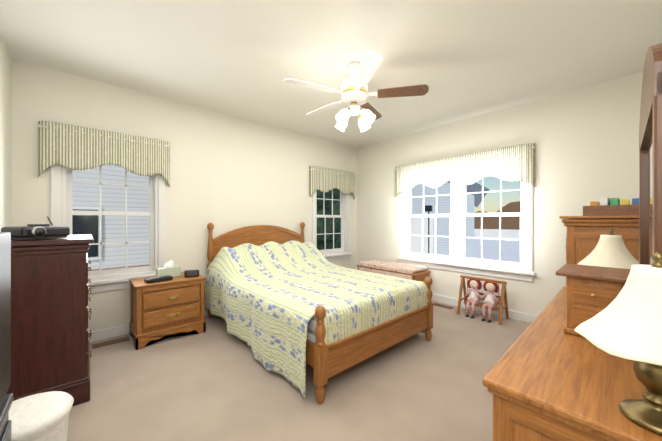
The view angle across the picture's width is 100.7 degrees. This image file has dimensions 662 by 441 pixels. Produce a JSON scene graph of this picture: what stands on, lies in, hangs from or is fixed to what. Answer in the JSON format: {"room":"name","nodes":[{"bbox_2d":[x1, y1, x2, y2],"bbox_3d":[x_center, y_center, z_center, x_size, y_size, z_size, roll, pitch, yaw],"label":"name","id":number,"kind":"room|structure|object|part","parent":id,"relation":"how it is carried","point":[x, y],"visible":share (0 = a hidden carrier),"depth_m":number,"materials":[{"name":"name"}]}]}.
{"room":"bedroom","nodes":[
{"label":"bedroom","id":0,"kind":"room"},
{"bbox_2d":[0,34,11,231],"bbox_3d":[-1.618,-0.105,0.951,0.140,2.740,4.030,0,0,-42],"label":"wall","id":1,"kind":"structure","parent":0,"point":[5,139],"depth_m":2.31,"materials":[{"name":"paint"}]},
{"bbox_2d":[12,59,356,331],"bbox_3d":[-1.242,-0.105,4.085,4.880,2.740,0.140,0,0,-42],"label":"wall","id":2,"kind":"structure","parent":0,"point":[228,173],"depth_m":3.48,"materials":[{"name":"paint"}]},
{"bbox_2d":[38,120,170,186],"bbox_3d":[-2.339,-0.674,2.934,1.100,0.533,0.105,0,0,-42],"label":"valance","id":3,"kind":"object","parent":2,"relation":"attached to","point":[72,147],"visible":1,"depth_m":2.83,"materials":[{"name":"fabric"}]},
{"bbox_3d":[-2.346,-0.883,2.942,1.086,0.020,0.082,0,0,-42],"label":"rod","id":4,"kind":"part","parent":3,"relation":"part of","materials":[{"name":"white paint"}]},
{"bbox_2d":[51,164,165,292],"bbox_3d":[-2.388,-0.055,3.019,1.030,1.620,0.200,0,0,-42],"label":"window","id":5,"kind":"structure","parent":2,"relation":"in","point":[62,210],"depth_m":3.03,"materials":[{"name":"white paint"}]},
{"bbox_2d":[88,308,207,341],"bbox_3d":[-1.190,1.212,4.028,4.600,0.105,0.014,0,0,-42],"label":"baseboard","id":6,"kind":"structure","parent":2,"relation":"attached to","point":[97,335],"depth_m":2.96,"materials":[{"name":"white paint"}]},
{"bbox_2d":[309,166,355,199],"bbox_3d":[0.068,-0.674,5.088,1.120,0.533,0.104,0,0,-42],"label":"valance","id":7,"kind":"object","parent":2,"relation":"attached to","point":[322,179],"visible":1,"depth_m":4.98,"materials":[{"name":"fabric"}]},
{"bbox_2d":[312,189,352,260],"bbox_3d":[-0.010,-0.056,5.146,1.000,1.620,0.200,0,0,-42],"label":"window","id":8,"kind":"structure","parent":2,"relation":"in","point":[343,252],"depth_m":5.26,"materials":[{"name":"white paint"}]},
{"bbox_2d":[67,300,530,440],"bbox_3d":[0.148,1.315,2.531,4.880,0.100,4.310,0,0,-42],"label":"floor","id":9,"kind":"structure","parent":0,"point":[215,381],"depth_m":2.02,"materials":[{"name":"carpet"}]},
{"bbox_2d":[0,232,12,440],"bbox_3d":[-0.987,0.653,0.597,0.290,1.225,0.800,0,0,-42],"label":"television","id":10,"kind":"object","parent":9,"relation":"on","point":[6,401],"visible":1,"depth_m":0.92,"materials":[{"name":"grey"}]},
{"bbox_2d":[9,391,73,440],"bbox_3d":[-1.281,1.026,1.140,0.310,0.478,0.310,0,0,-42],"label":"stool","id":11,"kind":"object","parent":9,"relation":"on","point":[43,416],"visible":0.92,"depth_m":1.14,"materials":[{"name":"white fabric"}]},
{"bbox_2d":[6,234,93,406],"bbox_3d":[-2.161,0.698,2.082,0.530,1.135,0.915,0,0,-42],"label":"chest","id":12,"kind":"object","parent":9,"relation":"on","point":[50,309],"visible":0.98,"depth_m":1.80,"materials":[{"name":"brown wood"}]},
{"bbox_2d":[1,216,69,239],"bbox_3d":[-2.038,0.048,1.911,0.244,0.156,0.270,0,0,13],"label":"projector","id":13,"kind":"object","parent":12,"relation":"on","point":[36,231],"visible":0.92,"depth_m":1.83,"materials":[{"name":"black plastic"}]},
{"bbox_2d":[92,336,129,348],"bbox_3d":[-2.274,1.260,2.840,0.300,0.010,0.110,0,0,-42],"label":"floor air vent","id":14,"kind":"object","parent":9,"relation":"on","point":[110,342],"visible":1,"depth_m":2.83,"materials":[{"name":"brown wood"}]},
{"bbox_2d":[129,272,205,349],"bbox_3d":[-1.828,0.953,3.076,0.660,0.625,0.537,0,0,-42],"label":"nightstand","id":15,"kind":"object","parent":9,"relation":"on","point":[161,310],"visible":0.96,"depth_m":2.88,"materials":[{"name":"brown wood"}]},
{"bbox_2d":[144,275,172,283],"bbox_3d":[-1.815,0.615,2.888,0.100,0.046,0.240,0,0,38],"label":"remote control","id":16,"kind":"object","parent":15,"relation":"on","point":[157,279],"visible":1,"depth_m":2.85,"materials":[{"name":"black plastic"}]},
{"bbox_2d":[156,260,180,276],"bbox_3d":[-1.838,0.545,3.109,0.115,0.186,0.225,0,0,40],"label":"tissue box","id":17,"kind":"object","parent":15,"relation":"on","point":[169,268],"visible":0.9,"depth_m":3.08,"materials":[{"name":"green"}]},
{"bbox_2d":[184,269,198,276],"bbox_3d":[-1.588,0.603,3.129,0.150,0.070,0.093,0,0,-30],"label":"alarm clock","id":18,"kind":"object","parent":15,"relation":"on","point":[191,273],"visible":1,"depth_m":3.10,"materials":[{"name":"black plastic"}]},
{"bbox_2d":[204,222,432,403],"bbox_3d":[-0.275,0.646,3.243,1.706,1.238,2.338,0,0,-42],"label":"bed","id":19,"kind":"object","parent":9,"relation":"on","point":[287,304],"visible":1,"depth_m":2.56,"materials":[{"name":"yellow fabric"}]},
{"bbox_3d":[-0.278,0.697,3.247,1.440,0.636,2.145,0,0,-42],"label":"mattress","id":20,"kind":"part","parent":19,"relation":"part of","materials":[{"name":"white fabric"}]},
{"bbox_2d":[356,259,430,281],"bbox_3d":[1.017,0.997,4.629,0.457,0.535,1.190,0,0,-42],"label":"chest","id":21,"kind":"object","parent":9,"relation":"on","point":[410,271],"visible":0.48,"depth_m":4.36,"materials":[{"name":"pink fabric"}]},
{"bbox_2d":[433,303,453,308],"bbox_3d":[1.646,1.260,4.051,0.110,0.010,0.300,0,0,-42],"label":"floor air vent","id":22,"kind":"object","parent":9,"relation":"on","point":[443,306],"visible":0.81,"depth_m":4.02,"materials":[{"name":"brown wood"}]},
{"bbox_2d":[457,275,508,324],"bbox_3d":[1.981,1.015,3.599,0.341,0.506,0.560,0,0,-42],"label":"swing","id":23,"kind":"object","parent":9,"relation":"on","point":[491,301],"visible":1,"depth_m":3.54,"materials":[{"name":"brown wood"}]},
{"bbox_2d":[483,43,661,440],"bbox_3d":[1.294,0.285,1.314,1.790,1.960,0.484,0,0,-43],"label":"dresser","id":24,"kind":"object","parent":9,"relation":"on","point":[546,378],"visible":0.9,"depth_m":0.86,"materials":[{"name":"brown wood"}]},
{"bbox_2d":[555,264,630,336],"bbox_3d":[1.200,0.362,1.246,0.330,0.272,0.240,0,0,-43],"label":"box","id":25,"kind":"object","parent":24,"relation":"on","point":[592,291],"visible":0.58,"depth_m":1.17,"materials":[{"name":"brown wood"}]},
{"bbox_2d":[577,229,638,268],"bbox_3d":[1.827,0.276,1.791,0.321,0.445,0.332,0,0,-42],"label":"lamp","id":26,"kind":"object","parent":24,"relation":"on","point":[611,250],"visible":0.5,"depth_m":1.74,"materials":[{"name":"white fabric"}]},
{"bbox_2d":[574,252,661,435],"bbox_3d":[0.813,0.288,0.680,0.304,0.421,0.315,0,0,-42],"label":"lamp","id":27,"kind":"object","parent":24,"relation":"on","point":[626,323],"visible":1,"depth_m":0.67,"materials":[{"name":"white fabric"}]},
{"bbox_2d":[639,43,661,264],"bbox_3d":[1.404,0.135,1.198,1.040,1.660,0.046,0,0,-43],"label":"mirror","id":28,"kind":"object","parent":24,"relation":"attached to","point":[650,125],"depth_m":1.04,"materials":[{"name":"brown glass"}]},
{"bbox_2d":[559,215,638,286],"bbox_3d":[2.360,0.615,2.255,0.985,1.300,0.605,0,0,-42],"label":"chest","id":29,"kind":"object","parent":9,"relation":"on","point":[583,233],"visible":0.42,"depth_m":2.04,"materials":[{"name":"brown wood"}]},
{"bbox_2d":[583,197,638,215],"bbox_3d":[2.281,-0.106,2.164,0.570,0.139,0.380,0,0,-42],"label":"tray","id":30,"kind":"object","parent":29,"relation":"on","point":[605,206],"visible":0.73,"depth_m":2.02,"materials":[{"name":"brown wood"}]},
{"bbox_2d":[0,0,661,147],"bbox_3d":[0.148,-1.525,2.530,4.880,0.100,4.310,0,0,-42],"label":"ceiling","id":31,"kind":"structure","parent":0,"point":[461,59],"depth_m":2.37,"materials":[{"name":"paint"}]},
{"bbox_2d":[284,51,428,131],"bbox_3d":[0.182,-1.176,2.648,1.302,0.595,1.258,0,0,-42],"label":"ceiling fan","id":32,"kind":"object","parent":31,"relation":"hanging from","point":[354,93],"visible":1,"depth_m":2.51,"materials":[{"name":"white"}]},
{"bbox_2d":[431,294,536,322],"bbox_3d":[1.857,1.212,4.060,0.014,0.105,4.030,0,0,-42],"label":"baseboard","id":33,"kind":"structure","parent":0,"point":[524,317],"depth_m":3.69,"materials":[{"name":"white paint"}]},
{"bbox_2d":[357,71,642,315],"bbox_3d":[1.915,-0.105,4.111,0.140,2.740,4.030,0,0,-42],"label":"wall","id":34,"kind":"structure","parent":0,"point":[585,139],"depth_m":3.30,"materials":[{"name":"paint"}]},
{"bbox_2d":[394,143,535,196],"bbox_3d":[1.788,-0.674,4.064,0.106,0.533,2.020,0,0,-42],"label":"valance","id":35,"kind":"object","parent":34,"relation":"attached to","point":[514,163],"visible":1,"depth_m":3.81,"materials":[{"name":"fabric"}]},
{"bbox_3d":[1.795,-0.883,4.071,0.082,0.020,2.006,0,0,-42],"label":"rod","id":36,"kind":"part","parent":35,"relation":"part of","materials":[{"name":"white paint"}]},
{"bbox_2d":[397,178,535,281],"bbox_3d":[1.879,-0.055,4.106,0.200,1.620,1.960,0,0,-42],"label":"window","id":37,"kind":"structure","parent":34,"relation":"in","point":[456,259],"depth_m":4.03,"materials":[{"name":"white paint"}]},
{"label":"outside","id":38,"kind":"structure","parent":0,"visible":0},
{"bbox_2d":[317,188,340,249],"bbox_3d":[-0.397,-2.050,10.241,4.934,7.227,4.559,0,0,-42],"label":"evergreen trees","id":39,"kind":"object","parent":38,"point":[329,226],"visible":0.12,"depth_m":8.14,"materials":[{"name":"green plant"}]},
{"bbox_2d":[474,238,519,261],"bbox_3d":[-0.223,1.916,-0.504,400.000,0.100,400.000,0,0,-42],"label":"snow","id":40,"kind":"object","parent":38,"point":[510,250],"depth_m":17.61,"materials":[{"name":"white snow"}]},
{"bbox_2d":[72,165,148,270],"bbox_3d":[-10.556,-1.611,6.625,11.150,7.050,6.105,0,0,-42],"label":"house","id":41,"kind":"structure","parent":40,"relation":"on","point":[86,197],"depth_m":7.05,"materials":[{"name":"grey"}]},
{"bbox_2d":[411,181,489,257],"bbox_3d":[2.393,-0.954,12.545,8.570,5.734,3.625,0,0,27],"label":"house","id":42,"kind":"structure","parent":40,"relation":"on","point":[442,223],"depth_m":12.69,"materials":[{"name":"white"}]},
{"bbox_2d":[474,229,519,238],"bbox_3d":[19.253,1.361,23.621,0.080,1.000,60.000,0,0,-42],"label":"fence","id":43,"kind":"object","parent":40,"relation":"on","point":[505,233],"depth_m":26.86,"materials":[{"name":"white paint"}]},
{"bbox_2d":[474,201,520,229],"bbox_3d":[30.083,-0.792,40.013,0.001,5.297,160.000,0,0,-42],"label":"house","id":44,"kind":"structure","parent":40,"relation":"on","point":[509,222],"depth_m":43.14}
]}

